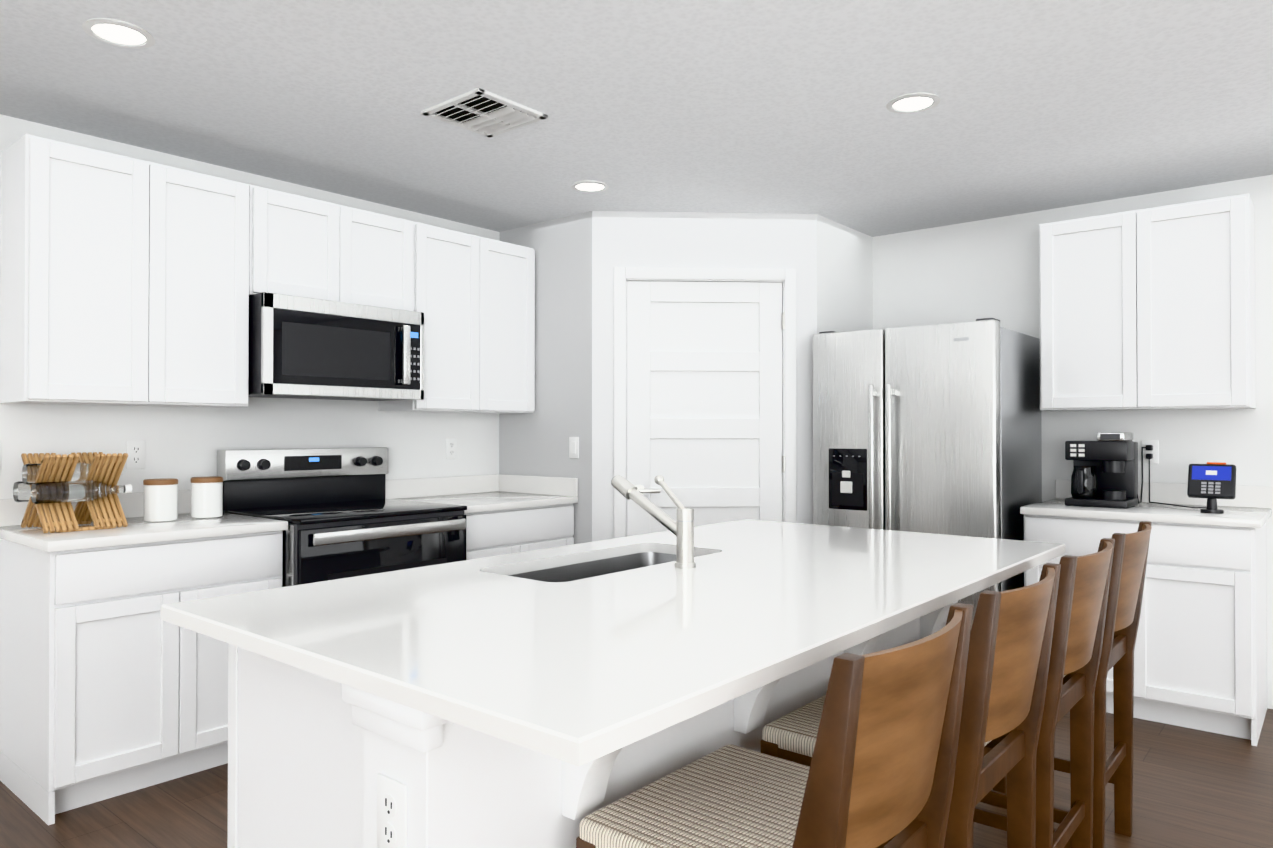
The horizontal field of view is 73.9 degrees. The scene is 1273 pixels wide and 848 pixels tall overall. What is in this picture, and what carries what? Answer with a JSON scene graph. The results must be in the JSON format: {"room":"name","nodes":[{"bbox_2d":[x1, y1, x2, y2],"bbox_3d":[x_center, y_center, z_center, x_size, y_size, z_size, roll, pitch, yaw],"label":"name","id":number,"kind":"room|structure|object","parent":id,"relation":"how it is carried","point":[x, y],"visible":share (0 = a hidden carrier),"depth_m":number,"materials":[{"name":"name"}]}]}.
{"room":"kitchen","nodes":[
{"label":"kitchen","id":0,"kind":"room"},
{"bbox_2d":[0,114,499,498],"bbox_3d":[-2.631,0.071,2.884,0.120,2.440,8.840,0,-1,40],"label":"wall","id":1,"kind":"structure","parent":0,"point":[183,445],"depth_m":3.76,"materials":[{"name":"white paint"}]},
{"bbox_2d":[0,134,171,406],"bbox_3d":[-2.085,-0.541,3.197,0.316,0.930,0.450,0,-1,40],"label":"upper cabinet","id":2,"kind":"object","parent":1,"relation":"attached to","point":[127,281],"depth_m":3.08,"materials":[{"name":"white wood"}]},
{"bbox_2d":[126,441,144,468],"bbox_3d":[-2.055,0.126,3.471,0.009,0.116,0.072,0,-1,40],"label":"electrical outlet","id":3,"kind":"object","parent":1,"relation":"attached to","point":[135,451],"visible":1,"depth_m":3.47,"materials":[{"name":"white plastic"}]},
{"bbox_2d":[172,167,255,407],"bbox_3d":[-1.871,-0.539,3.453,0.316,0.930,0.450,0,-1,40],"label":"upper cabinet","id":4,"kind":"object","parent":1,"relation":"attached to","point":[214,218],"depth_m":3.41,"materials":[{"name":"white wood"}]},
{"bbox_2d":[0,474,499,525],"bbox_3d":[-1.578,0.336,4.025,0.020,0.099,2.428,0,-1,40],"label":"backsplash","id":5,"kind":"structure","parent":1,"relation":"attached to","point":[12,513],"depth_m":4.41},
{"bbox_2d":[256,186,355,303],"bbox_3d":[-1.577,-0.771,3.806,0.316,0.460,0.463,0,-1,40],"label":"upper cabinet","id":6,"kind":"object","parent":1,"relation":"attached to","point":[306,247],"depth_m":3.71,"materials":[{"name":"white wood"}]},
{"bbox_2d":[249,292,423,400],"bbox_3d":[-1.418,-0.329,3.894,0.441,0.422,0.792,0,-1,40],"label":"microwave","id":7,"kind":"object","parent":6,"relation":"attached to","point":[305,348],"visible":0.98,"depth_m":3.72,"materials":[{"name":"grey metal"}]},
{"bbox_2d":[356,209,419,311],"bbox_3d":[-1.355,-0.769,4.071,0.316,0.460,0.463,0,-1,40],"label":"upper cabinet","id":8,"kind":"object","parent":1,"relation":"attached to","point":[387,247],"depth_m":4.04,"materials":[{"name":"white wood"}]},
{"bbox_2d":[378,223,491,412],"bbox_3d":[-1.057,-0.531,4.425,0.316,0.930,0.463,0,-1,40],"label":"upper cabinet","id":9,"kind":"object","parent":1,"relation":"attached to","point":[456,267],"depth_m":4.34,"materials":[{"name":"white wood"}]},
{"bbox_2d":[446,438,456,458],"bbox_3d":[-1.028,0.137,4.698,0.009,0.116,0.072,0,-1,40],"label":"electrical outlet","id":10,"kind":"object","parent":1,"relation":"attached to","point":[451,448],"visible":1,"depth_m":4.69,"materials":[{"name":"white plastic"}]},
{"bbox_2d":[492,239,534,413],"bbox_3d":[-0.835,-0.528,4.690,0.316,0.930,0.463,0,-1,40],"label":"upper cabinet","id":11,"kind":"object","parent":1,"relation":"attached to","point":[513,265],"depth_m":4.65,"materials":[{"name":"white wood"}]},
{"bbox_2d":[0,708,1272,847],"bbox_3d":[-0.054,1.322,0.717,6.840,0.100,8.840,0,-1,40],"label":"floor","id":12,"kind":"structure","parent":0,"point":[1194,788],"depth_m":2.85,"materials":[{"name":"brown wood"}]},
{"bbox_2d":[0,530,284,824],"bbox_3d":[-1.864,0.853,3.207,0.626,0.880,0.780,0,-1,40],"label":"base cabinet","id":13,"kind":"object","parent":12,"relation":"on","point":[112,684],"depth_m":2.91,"materials":[{"name":"white wood"}]},
{"bbox_2d":[0,513,287,553],"bbox_3d":[-1.861,0.396,3.200,0.644,0.035,0.800,0,-1,40],"label":"countertop","id":14,"kind":"structure","parent":13,"relation":"on","point":[138,532],"depth_m":2.99,"materials":[{"name":"white stone"}]},
{"bbox_2d":[13,452,131,532],"bbox_3d":[-2.038,0.241,3.068,0.268,0.270,0.325,0,-1,40],"label":"wine rack","id":15,"kind":"object","parent":14,"relation":"on","point":[49,488],"visible":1,"depth_m":3.01,"materials":[{"name":"brown wood"}]},
{"bbox_2d":[143,478,177,521],"bbox_3d":[-1.867,0.298,3.319,0.120,0.162,0.120,0,-1,40],"label":"canister","id":16,"kind":"object","parent":14,"relation":"on","point":[161,500],"visible":1,"depth_m":3.27,"materials":[{"name":"white ceramic"}]},
{"bbox_2d":[190,476,222,517],"bbox_3d":[-1.759,0.299,3.464,0.120,0.162,0.120,0,-1,40],"label":"canister","id":17,"kind":"object","parent":14,"relation":"on","point":[206,497],"visible":1,"depth_m":3.42,"materials":[{"name":"white ceramic"}]},
{"bbox_2d":[217,447,466,586],"bbox_3d":[-1.296,0.706,3.783,0.758,1.185,0.818,0,-1,40],"label":"range","id":18,"kind":"object","parent":12,"relation":"on","point":[339,512],"visible":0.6,"depth_m":3.71,"materials":[{"name":"grey metal"}]},
{"bbox_2d":[466,502,577,559],"bbox_3d":[-0.824,0.864,4.449,0.626,0.880,0.799,0,-1,40],"label":"base cabinet","id":19,"kind":"object","parent":12,"relation":"on","point":[497,532],"depth_m":4.24,"materials":[{"name":"white wood"}]},
{"bbox_2d":[385,490,577,513],"bbox_3d":[-0.818,0.407,4.447,0.644,0.035,0.804,0,-1,40],"label":"countertop","id":20,"kind":"structure","parent":19,"relation":"on","point":[491,499],"depth_m":4.36,"materials":[{"name":"white stone"}]},
{"bbox_2d":[161,563,1042,847],"bbox_3d":[0.166,0.842,2.183,1.069,0.886,2.172,0,-1,40],"label":"kitchen island","id":21,"kind":"object","parent":12,"relation":"on","point":[309,744],"depth_m":1.51,"materials":[{"name":"white"}]},
{"bbox_2d":[377,773,406,847],"bbox_3d":[-0.358,0.576,1.233,0.072,0.116,0.009,0,-1,40],"label":"outlet","id":22,"kind":"object","parent":21,"relation":"attached to","point":[391,813],"visible":1,"depth_m":1.23,"materials":[{"name":"white plastic"}]},
{"bbox_2d":[161,519,1064,770],"bbox_3d":[0.188,0.384,2.175,1.170,0.030,2.187,0,-1,40],"label":"island countertop","id":23,"kind":"structure","parent":21,"relation":"on","point":[592,668],"depth_m":1.58,"materials":[{"name":"white stone"}]},
{"bbox_2d":[501,547,708,582],"bbox_3d":[-0.073,0.497,2.314,0.366,0.217,0.766,0,-1,40],"label":"sink","id":24,"kind":"object","parent":23,"relation":"in","point":[560,570],"depth_m":2.50,"materials":[{"name":"silver metal"}]},
{"bbox_2d":[611,475,695,567],"bbox_3d":[0.042,0.253,2.263,0.275,0.236,0.054,0,-1,40],"label":"faucet","id":25,"kind":"object","parent":23,"relation":"on","point":[681,528],"visible":1,"depth_m":2.20,"materials":[{"name":"silver metal"}]},
{"bbox_2d":[576,603,972,847],"bbox_3d":[0.234,0.785,1.341,0.501,0.985,0.436,0,-1,40],"label":"bar stool","id":26,"kind":"object","parent":12,"relation":"on","point":[879,770],"visible":1,"depth_m":1.24,"materials":[{"name":"brown wood"}]},
{"bbox_2d":[761,563,1060,847],"bbox_3d":[0.587,0.789,1.762,0.501,0.985,0.436,0,-1,40],"label":"bar stool","id":27,"kind":"object","parent":12,"relation":"on","point":[1009,654],"visible":0.62,"depth_m":1.59,"materials":[{"name":"brown wood"}]},
{"bbox_2d":[813,318,1041,619],"bbox_3d":[1.515,0.403,4.433,0.930,1.780,0.838,0,-1,40],"label":"fridge","id":28,"kind":"object","parent":12,"relation":"on","point":[933,428],"visible":0.65,"depth_m":4.12,"materials":[{"name":"silver metal"}]},
{"bbox_2d":[876,538,1114,847],"bbox_3d":[0.940,0.792,2.184,0.501,0.985,0.436,0,-1,40],"label":"bar stool","id":29,"kind":"object","parent":12,"relation":"on","point":[1080,617],"visible":0.54,"depth_m":2.01,"materials":[{"name":"brown wood"}]},
{"bbox_2d":[971,521,1151,847],"bbox_3d":[1.293,0.796,2.606,0.501,0.985,0.436,0,-1,40],"label":"bar stool","id":30,"kind":"object","parent":12,"relation":"on","point":[1126,588],"visible":0.27,"depth_m":2.47,"materials":[{"name":"brown wood"}]},
{"bbox_2d":[1020,479,1271,745],"bbox_3d":[2.342,0.792,3.894,0.906,1.015,0.652,0,-1,40],"label":"base cabinet","id":31,"kind":"object","parent":12,"relation":"on","point":[1200,656],"visible":0.62,"depth_m":3.57,"materials":[{"name":"white wood"}]},
{"bbox_2d":[1065,432,1152,508],"bbox_3d":[2.277,0.213,4.069,0.294,0.345,0.458,0,-1,40],"label":"coffee maker","id":32,"kind":"object","parent":31,"relation":"on","point":[1105,471],"visible":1,"depth_m":3.95,"materials":[{"name":"black plastic"}]},
{"bbox_2d":[1146,453,1235,513],"bbox_3d":[2.514,0.263,3.859,0.393,0.241,0.476,0,-1,40],"label":"payment terminal","id":33,"kind":"object","parent":31,"relation":"on","point":[1212,482],"visible":1,"depth_m":3.62,"materials":[{"name":"black plastic"}]},
{"bbox_2d":[0,0,1272,236],"bbox_3d":[-0.054,-1.218,0.739,6.840,0.100,8.840,0,-1,40],"label":"ceiling","id":34,"kind":"structure","parent":0,"point":[742,106],"depth_m":2.97,"materials":[{"name":"white paint"}]},
{"bbox_2d":[82,18,154,48],"bbox_3d":[-1.523,-1.148,2.489,0.184,0.010,0.184,0,-1,40],"label":"recessed light","id":35,"kind":"object","parent":34,"relation":"in","point":[119,33],"visible":1,"depth_m":2.48,"materials":[{"name":"white plastic"}]},
{"bbox_2d":[421,88,547,136],"bbox_3d":[-0.560,-1.137,3.118,0.330,0.019,0.330,0,-1,40],"label":"ceiling vent","id":36,"kind":"object","parent":34,"relation":"in","point":[483,112],"visible":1,"depth_m":3.10,"materials":[{"name":"white plastic"}]},
{"bbox_2d":[571,180,608,191],"bbox_3d":[-0.223,-1.134,4.042,0.184,0.010,0.184,0,-1,40],"label":"recessed light","id":37,"kind":"object","parent":34,"relation":"in","point":[590,186],"visible":0.98,"depth_m":4.04,"materials":[{"name":"white plastic"}]},
{"bbox_2d":[886,92,939,113],"bbox_3d":[0.986,-1.143,3.017,0.184,0.010,0.184,0,-1,40],"label":"recessed light","id":38,"kind":"object","parent":34,"relation":"in","point":[912,103],"visible":1,"depth_m":3.01,"materials":[{"name":"white plastic"}]},
{"bbox_2d":[499,211,872,543],"bbox_3d":[0.309,0.090,5.033,1.630,2.440,1.530,0,-1,40],"label":"wall","id":39,"kind":"structure","parent":0,"point":[579,257],"depth_m":4.56,"materials":[{"name":"grey paint"}]},
{"bbox_2d":[500,474,577,497],"bbox_3d":[-0.558,0.342,4.742,0.624,0.099,0.020,0,-1,40],"label":"backsplash","id":40,"kind":"structure","parent":39,"relation":"attached to","point":[519,484],"depth_m":4.72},
{"bbox_2d":[569,437,578,457],"bbox_3d":[-0.339,0.128,4.572,0.072,0.116,0.010,0,-1,40],"label":"light switch","id":41,"kind":"object","parent":39,"relation":"attached to","point":[573,447],"visible":1,"depth_m":4.57,"materials":[{"name":"white plastic"}]},
{"bbox_2d":[614,267,796,537],"bbox_3d":[0.367,0.235,4.548,0.980,2.140,0.150,0,-1,-3],"label":"door","id":42,"kind":"structure","parent":39,"relation":"attached to","point":[705,393],"depth_m":4.54,"materials":[{"name":"white wood"}]},
{"bbox_2d":[872,175,1272,708],"bbox_3d":[2.790,0.081,4.032,6.720,2.440,0.120,0,-1,40],"label":"wall","id":43,"kind":"structure","parent":0,"point":[971,271],"depth_m":4.42,"materials":[{"name":"white paint"}]},
{"bbox_2d":[1039,194,1255,411],"bbox_3d":[2.427,-0.534,4.054,0.852,0.930,0.317,0,-1,40],"label":"upper cabinet","id":44,"kind":"object","parent":43,"relation":"attached to","point":[1149,309],"visible":1,"depth_m":3.90,"materials":[{"name":"white wood"}]},
{"bbox_2d":[1142,440,1158,463],"bbox_3d":[2.530,0.137,4.166,0.072,0.116,0.009,0,-1,40],"label":"electrical outlet","id":45,"kind":"object","parent":43,"relation":"attached to","point":[1155,453],"visible":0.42,"depth_m":4.16,"materials":[{"name":"white plastic"}]}
]}

